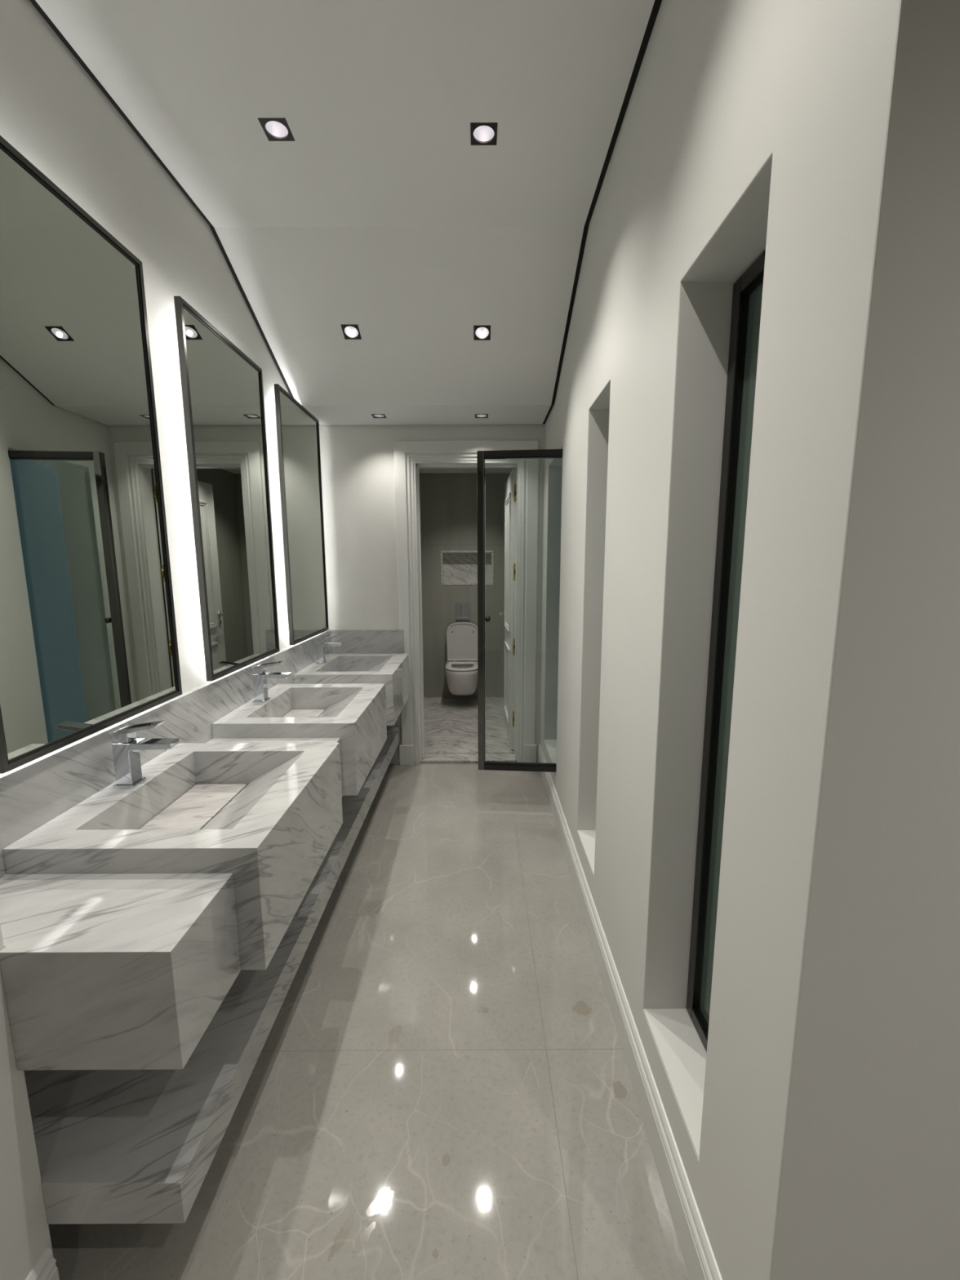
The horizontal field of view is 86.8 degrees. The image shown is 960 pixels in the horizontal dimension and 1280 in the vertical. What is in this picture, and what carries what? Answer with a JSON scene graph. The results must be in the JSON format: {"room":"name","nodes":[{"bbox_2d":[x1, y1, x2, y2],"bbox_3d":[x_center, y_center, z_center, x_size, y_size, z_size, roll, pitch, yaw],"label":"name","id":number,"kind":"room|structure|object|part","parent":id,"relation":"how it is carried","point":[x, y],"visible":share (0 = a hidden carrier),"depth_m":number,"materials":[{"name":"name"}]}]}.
{"room":"public restroom","nodes":[
{"label":"public restroom","id":0,"kind":"room"},
{"bbox_2d":[0,923,53,1279],"bbox_3d":[-1.064,0.126,-0.978,0.400,3.050,3.633,0,9,0],"label":"wall","id":1,"kind":"structure","parent":0,"point":[24,1233],"depth_m":0.95,"materials":[{"name":"white paint"}]},
{"bbox_2d":[25,1246,59,1279],"bbox_3d":[-0.851,1.556,-0.768,0.016,0.157,3.621,0,9,0],"label":"baseboard","id":2,"kind":"structure","parent":1,"relation":"attached to","point":[45,1268],"depth_m":1.00,"materials":[{"name":"white wood"}]},
{"bbox_2d":[0,0,291,1071],"bbox_3d":[-1.181,-0.369,2.302,0.150,3.050,3.002,0,9,0],"label":"wall","id":3,"kind":"structure","parent":0,"point":[53,113],"depth_m":1.73,"materials":[{"name":"white paint"}]},
{"bbox_2d":[0,135,182,773],"bbox_3d":[-1.072,-0.438,1.335,0.064,1.373,0.676,0,9,0],"label":"framed mirror","id":4,"kind":"object","parent":3,"relation":"attached to","point":[89,644],"visible":1,"depth_m":1.31,"materials":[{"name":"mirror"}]},
{"bbox_2d":[0,873,240,1070],"bbox_3d":[-0.811,0.665,1.045,0.511,0.246,0.235,0,9,0],"label":"countertop","id":5,"kind":"structure","parent":3,"relation":"attached to","point":[100,971],"depth_m":0.94,"materials":[{"name":"white stone"}]},
{"bbox_2d":[29,0,293,397],"bbox_3d":[-1.099,-1.488,2.047,0.020,0.451,2.832,0,9,0],"label":"trim","id":6,"kind":"structure","parent":3,"relation":"attached to","point":[33,2],"depth_m":1.76,"materials":[{"name":"black metal"}]},
{"bbox_2d":[0,629,332,877],"bbox_3d":[-1.087,0.362,2.326,0.032,0.464,2.830,0,9,0],"label":"backsplash","id":7,"kind":"structure","parent":3,"relation":"attached to","point":[33,793],"depth_m":1.45,"materials":[{"name":"white stone"}]},
{"bbox_2d":[2,742,342,969],"bbox_3d":[-0.783,0.567,1.492,0.569,0.306,0.676,0,9,0],"label":"washbasin","id":8,"kind":"object","parent":3,"relation":"attached to","point":[268,815],"visible":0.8,"depth_m":1.34,"materials":[{"name":"stone"}]},
{"bbox_2d":[109,720,179,788],"bbox_3d":[-0.957,0.325,1.450,0.174,0.186,0.058,0,9,0],"label":"faucet","id":9,"kind":"object","parent":8,"relation":"on","point":[126,751],"visible":1,"depth_m":1.43,"materials":[{"name":"silver metal"}]},
{"bbox_3d":[-1.010,0.412,1.464,0.057,0.010,0.058,0,9,0],"label":"plate","id":10,"kind":"part","parent":9,"relation":"part of","materials":[{"name":"silver metal"}]},
{"bbox_3d":[-0.973,0.260,1.441,0.142,0.054,0.038,0,9,0],"label":"lever handle","id":11,"kind":"part","parent":9,"relation":"part of","materials":[{"name":"silver metal"}]},
{"bbox_3d":[-0.951,0.347,1.454,0.163,0.121,0.046,0,9,0],"label":"spout","id":12,"kind":"part","parent":9,"relation":"part of","materials":[{"name":"silver metal"}]},
{"bbox_2d":[23,726,400,1224],"bbox_3d":[-0.847,0.907,2.407,0.507,0.098,2.834,0,9,0],"label":"shelf","id":13,"kind":"object","parent":3,"relation":"attached to","point":[125,1146],"visible":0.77,"depth_m":1.14,"materials":[{"name":"white stone"}]},
{"bbox_2d":[173,296,279,680],"bbox_3d":[-1.074,-0.569,2.201,0.064,1.373,0.676,0,9,0],"label":"framed mirror","id":14,"kind":"object","parent":3,"relation":"attached to","point":[222,388],"visible":1,"depth_m":2.10,"materials":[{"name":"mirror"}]},
{"bbox_2d":[206,737,342,796],"bbox_3d":[-0.814,0.530,1.939,0.511,0.246,0.220,0,9,0],"label":"countertop","id":15,"kind":"structure","parent":3,"relation":"attached to","point":[213,740],"depth_m":2.01,"materials":[{"name":"white stone"}]},
{"bbox_2d":[211,683,386,795],"bbox_3d":[-0.786,0.433,2.378,0.569,0.306,0.676,0,9,0],"label":"washbasin","id":16,"kind":"object","parent":3,"relation":"attached to","point":[355,713],"visible":0.7,"depth_m":2.21,"materials":[{"name":"stone"}]},
{"bbox_2d":[253,661,292,702],"bbox_3d":[-0.959,0.191,2.337,0.174,0.186,0.058,0,9,0],"label":"faucet","id":17,"kind":"object","parent":16,"relation":"on","point":[260,677],"visible":1,"depth_m":2.32,"materials":[{"name":"silver metal"}]},
{"bbox_3d":[-1.012,0.278,2.350,0.057,0.010,0.058,0,9,0],"label":"plate","id":18,"kind":"part","parent":17,"relation":"part of","materials":[{"name":"silver metal"}]},
{"bbox_3d":[-0.975,0.126,2.328,0.142,0.054,0.038,0,9,0],"label":"lever handle","id":19,"kind":"part","parent":17,"relation":"part of","materials":[{"name":"silver metal"}]},
{"bbox_3d":[-0.953,0.213,2.341,0.163,0.121,0.046,0,9,0],"label":"spout","id":20,"kind":"part","parent":17,"relation":"part of","materials":[{"name":"silver metal"}]},
{"bbox_2d":[274,383,328,644],"bbox_3d":[-1.076,-0.699,3.065,0.064,1.373,0.676,0,9,0],"label":"framed mirror","id":21,"kind":"object","parent":3,"relation":"attached to","point":[297,428],"visible":1,"depth_m":3.00,"materials":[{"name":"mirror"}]},
{"bbox_2d":[293,653,409,725],"bbox_3d":[-0.788,0.299,3.269,0.569,0.306,0.676,0,9,0],"label":"washbasin","id":22,"kind":"object","parent":3,"relation":"attached to","point":[390,669],"visible":0.61,"depth_m":3.11,"materials":[{"name":"stone"}]},
{"bbox_2d":[315,634,343,664],"bbox_3d":[-0.961,0.057,3.228,0.174,0.186,0.058,0,9,0],"label":"faucet","id":23,"kind":"object","parent":22,"relation":"on","point":[320,646],"visible":1,"depth_m":3.21,"materials":[{"name":"silver metal"}]},
{"bbox_3d":[-1.014,0.144,3.241,0.057,0.010,0.058,0,9,0],"label":"plate","id":24,"kind":"part","parent":23,"relation":"part of","materials":[{"name":"silver metal"}]},
{"bbox_3d":[-0.978,-0.008,3.218,0.142,0.054,0.038,0,9,0],"label":"lever handle","id":25,"kind":"part","parent":23,"relation":"part of","materials":[{"name":"silver metal"}]},
{"bbox_3d":[-0.956,0.079,3.232,0.163,0.121,0.046,0,9,0],"label":"spout","id":26,"kind":"part","parent":23,"relation":"part of","materials":[{"name":"silver metal"}]},
{"bbox_2d":[35,0,654,425],"bbox_3d":[0.605,-1.223,0.244,3.380,0.468,6.445,0,9,0],"label":"ceiling","id":27,"kind":"structure","parent":0,"point":[381,215],"depth_m":1.74,"materials":[{"name":"white paint"}]},
{"bbox_2d":[257,118,294,141],"bbox_3d":[-0.646,-1.647,1.609,0.085,0.054,0.085,0,9,0],"label":"recessed light","id":28,"kind":"object","parent":27,"relation":"in","point":[275,129],"visible":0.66,"depth_m":1.63,"materials":[{"name":"black"}]},
{"bbox_2d":[340,324,361,339],"bbox_3d":[-0.647,-1.566,2.553,0.085,0.072,0.083,0,9,0],"label":"recessed light","id":29,"kind":"object","parent":27,"relation":"in","point":[350,331],"visible":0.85,"depth_m":2.58,"materials":[{"name":"black"}]},
{"bbox_2d":[370,413,386,417],"bbox_3d":[-0.648,-1.462,3.253,0.085,0.054,0.085,0,9,0],"label":"recessed light","id":30,"kind":"object","parent":27,"relation":"in","point":[375,415],"visible":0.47,"depth_m":3.28,"materials":[{"name":"black"}]},
{"bbox_2d":[475,413,488,417],"bbox_3d":[0.010,-1.465,3.259,0.085,0.054,0.085,0,9,0],"label":"recessed light","id":31,"kind":"object","parent":27,"relation":"in","point":[477,415],"visible":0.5,"depth_m":3.29,"materials":[{"name":"black"}]},
{"bbox_2d":[473,325,490,340],"bbox_3d":[0.011,-1.567,2.560,0.085,0.072,0.083,0,9,0],"label":"recessed light","id":32,"kind":"object","parent":27,"relation":"in","point":[480,332],"visible":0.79,"depth_m":2.59,"materials":[{"name":"black"}]},
{"bbox_2d":[470,122,497,145],"bbox_3d":[0.012,-1.652,1.628,0.085,0.054,0.085,0,9,0],"label":"recessed light","id":33,"kind":"object","parent":27,"relation":"in","point":[482,133],"visible":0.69,"depth_m":1.65,"materials":[{"name":"black"}]},
{"bbox_2d":[48,763,689,1279],"bbox_3d":[0.629,1.476,0.662,3.750,0.120,6.465,0,9,0],"label":"floor","id":34,"kind":"structure","parent":0,"point":[440,1086],"depth_m":1.43,"materials":[{"name":"tile"}]},
{"bbox_2d":[319,424,544,764],"bbox_3d":[-0.331,-0.583,3.704,1.557,3.051,0.170,0,9,0],"label":"wall","id":35,"kind":"structure","parent":0,"point":[357,461],"depth_m":3.57,"materials":[{"name":"white paint"}]},
{"bbox_2d":[330,629,404,653],"bbox_3d":[-0.814,0.031,3.688,0.518,0.217,0.039,0,9,0],"label":"backsplash","id":36,"kind":"structure","parent":35,"relation":"attached to","point":[355,641],"depth_m":3.67,"materials":[{"name":"white stone"}]},
{"bbox_2d":[393,440,538,765],"bbox_3d":[-0.095,-0.227,3.743,1.026,2.333,0.208,0,9,0],"label":"door frame","id":37,"kind":"structure","parent":35,"relation":"in","point":[409,455],"depth_m":3.62,"materials":[{"name":"white wood"}]},
{"bbox_2d":[499,468,515,749],"bbox_3d":[0.237,-0.245,4.219,0.105,2.147,0.748,-1,9,-2],"label":"door leaf","id":38,"kind":"structure","parent":37,"relation":"attached to","point":[510,485],"depth_m":4.00,"materials":[{"name":"white wood"}]},
{"bbox_3d":[0.254,0.349,4.315,0.064,0.620,0.495,0,9,-1],"label":"panel moulding","id":39,"kind":"part","parent":38,"relation":"part of","materials":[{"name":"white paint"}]},
{"bbox_3d":[0.251,-0.620,4.169,0.064,1.080,0.495,0,9,-1],"label":"panel moulding","id":40,"kind":"part","parent":38,"relation":"part of","materials":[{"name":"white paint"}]},
{"bbox_2d":[420,753,516,764],"bbox_3d":[-0.077,0.938,3.917,0.759,0.076,0.144,0,9,0],"label":"threshold","id":41,"kind":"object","parent":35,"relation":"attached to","point":[429,758],"depth_m":3.88,"materials":[{"name":"grey stone"}]},
{"bbox_2d":[419,472,510,697],"bbox_3d":[-0.098,-0.681,5.518,1.061,2.700,0.150,0,9,0],"label":"wall","id":42,"kind":"structure","parent":0,"point":[448,502],"depth_m":5.43,"materials":[{"name":"grey paint"}]},
{"bbox_2d":[444,622,477,695],"bbox_3d":[-0.184,0.200,5.303,0.354,0.723,0.533,0,9,0],"label":"toilet","id":43,"kind":"object","parent":42,"relation":"attached to","point":[461,665],"visible":0.89,"depth_m":5.46,"materials":[{"name":"white ceramic"}]},
{"bbox_3d":[-0.183,0.418,5.337,0.352,0.282,0.531,0,9,0],"label":"toilet bowl","id":44,"kind":"part","parent":43,"relation":"part of","materials":[{"name":"white ceramic"}]},
{"bbox_3d":[-0.183,0.271,5.273,0.354,0.019,0.452,0,9,0],"label":"seat","id":45,"kind":"part","parent":43,"relation":"part of","materials":[{"name":"grey plastic"}]},
{"bbox_3d":[-0.184,0.018,5.479,0.352,0.415,0.046,0,9,0],"label":"lid","id":46,"kind":"part","parent":43,"relation":"part of","materials":[{"name":"grey plastic"}]},
{"bbox_2d":[455,601,470,620],"bbox_3d":[-0.186,-0.313,5.488,0.154,0.198,0.018,0,9,0],"label":"flush plate","id":47,"kind":"object","parent":42,"relation":"attached to","point":[462,609],"visible":1,"depth_m":5.48,"materials":[{"name":"silver metal"}]},
{"bbox_2d":[440,550,493,585],"bbox_3d":[-0.137,-0.780,5.486,0.560,0.364,0.124,0,9,0],"label":"wall niche","id":48,"kind":"object","parent":42,"relation":"attached to","point":[457,567],"depth_m":5.52,"materials":[{"name":"white stone"}]},
{"bbox_2d":[418,467,516,473],"bbox_3d":[-0.099,-1.639,4.464,1.061,0.050,1.648,0,9,0],"label":"ceiling","id":49,"kind":"structure","parent":0,"point":[422,470],"depth_m":5.14,"materials":[{"name":"white paint"}]},
{"bbox_2d":[423,697,514,753],"bbox_3d":[-0.091,0.827,4.872,1.261,0.150,1.778,0,9,0],"label":"floor","id":50,"kind":"structure","parent":0,"point":[451,723],"depth_m":4.62,"materials":[{"name":"grey stone"}]},
{"bbox_2d":[539,0,959,1279],"bbox_3d":[0.558,-0.361,2.211,0.213,3.050,3.193,0,9,0],"label":"wall","id":51,"kind":"structure","parent":0,"point":[822,137],"depth_m":0.78,"materials":[{"name":"white paint"}]},
{"bbox_2d":[476,448,562,772],"bbox_3d":[0.276,-0.129,2.925,0.578,1.844,0.062,1,9,5],"label":"glass door","id":52,"kind":"structure","parent":51,"relation":"in","point":[482,455],"depth_m":2.92,"materials":[{"name":"black metal"}]},
{"bbox_3d":[0.046,-0.123,2.945,0.031,0.031,0.062,1,9,5],"label":"knob","id":53,"kind":"part","parent":52,"relation":"part of","materials":[{"name":"black"}]},
{"bbox_3d":[0.279,0.762,3.056,0.506,0.042,0.045,1,9,5],"label":"rail","id":54,"kind":"part","parent":52,"relation":"part of","materials":[{"name":"black metal"}]},
{"bbox_3d":[0.273,-1.019,2.787,0.506,0.042,0.045,1,9,5],"label":"rail","id":55,"kind":"part","parent":52,"relation":"part of","materials":[{"name":"black metal"}]},
{"bbox_2d":[543,739,556,763],"bbox_3d":[0.560,0.751,3.313,0.211,0.004,0.572,0,9,0],"label":"window sill","id":56,"kind":"structure","parent":51,"relation":"in","point":[551,744],"depth_m":3.43,"materials":[{"name":"white paint"}]},
{"bbox_2d":[577,830,595,875],"bbox_3d":[0.562,0.918,2.206,0.211,0.004,0.348,0,9,0],"label":"window sill","id":57,"kind":"structure","parent":51,"relation":"in","point":[587,837],"depth_m":2.26,"materials":[{"name":"white paint"}]},
{"bbox_2d":[542,0,662,424],"bbox_3d":[0.438,-1.479,1.956,0.020,0.451,3.023,0,9,0],"label":"trim","id":58,"kind":"structure","parent":51,"relation":"attached to","point":[657,3],"depth_m":1.77,"materials":[{"name":"black metal"}]},
{"bbox_2d":[537,743,722,1279],"bbox_3d":[0.448,1.083,2.342,0.016,0.157,3.023,0,9,0],"label":"baseboard","id":59,"kind":"structure","parent":51,"relation":"attached to","point":[698,1255],"depth_m":1.37,"materials":[{"name":"white paint"}]},
{"bbox_2d":[643,1008,706,1159],"bbox_3d":[0.565,1.063,1.246,0.211,0.004,0.362,0,9,0],"label":"window sill","id":60,"kind":"structure","parent":51,"relation":"in","point":[682,1053],"depth_m":1.28,"materials":[{"name":"white paint"}]},
{"bbox_2d":[685,249,765,1052],"bbox_3d":[0.597,0.142,1.107,0.045,1.856,0.359,0,9,0],"label":"casement window","id":61,"kind":"structure","parent":51,"relation":"in","point":[747,296],"depth_m":1.21,"materials":[{"name":"black metal"}]},
{"bbox_3d":[0.600,1.038,1.242,0.045,0.042,0.287,0,9,0],"label":"rail","id":62,"kind":"part","parent":61,"relation":"part of","materials":[{"name":"black metal"}]},
{"bbox_3d":[0.594,-0.755,0.971,0.045,0.042,0.287,0,9,0],"label":"rail","id":63,"kind":"part","parent":61,"relation":"part of","materials":[{"name":"black metal"}]},
{"bbox_2d":[904,914,959,1279],"bbox_3d":[1.483,-0.138,0.713,1.630,3.050,0.160,0,9,0],"label":"wall","id":64,"kind":"structure","parent":0,"point":[934,1249],"depth_m":0.77,"materials":[{"name":"white paint"}]}
]}

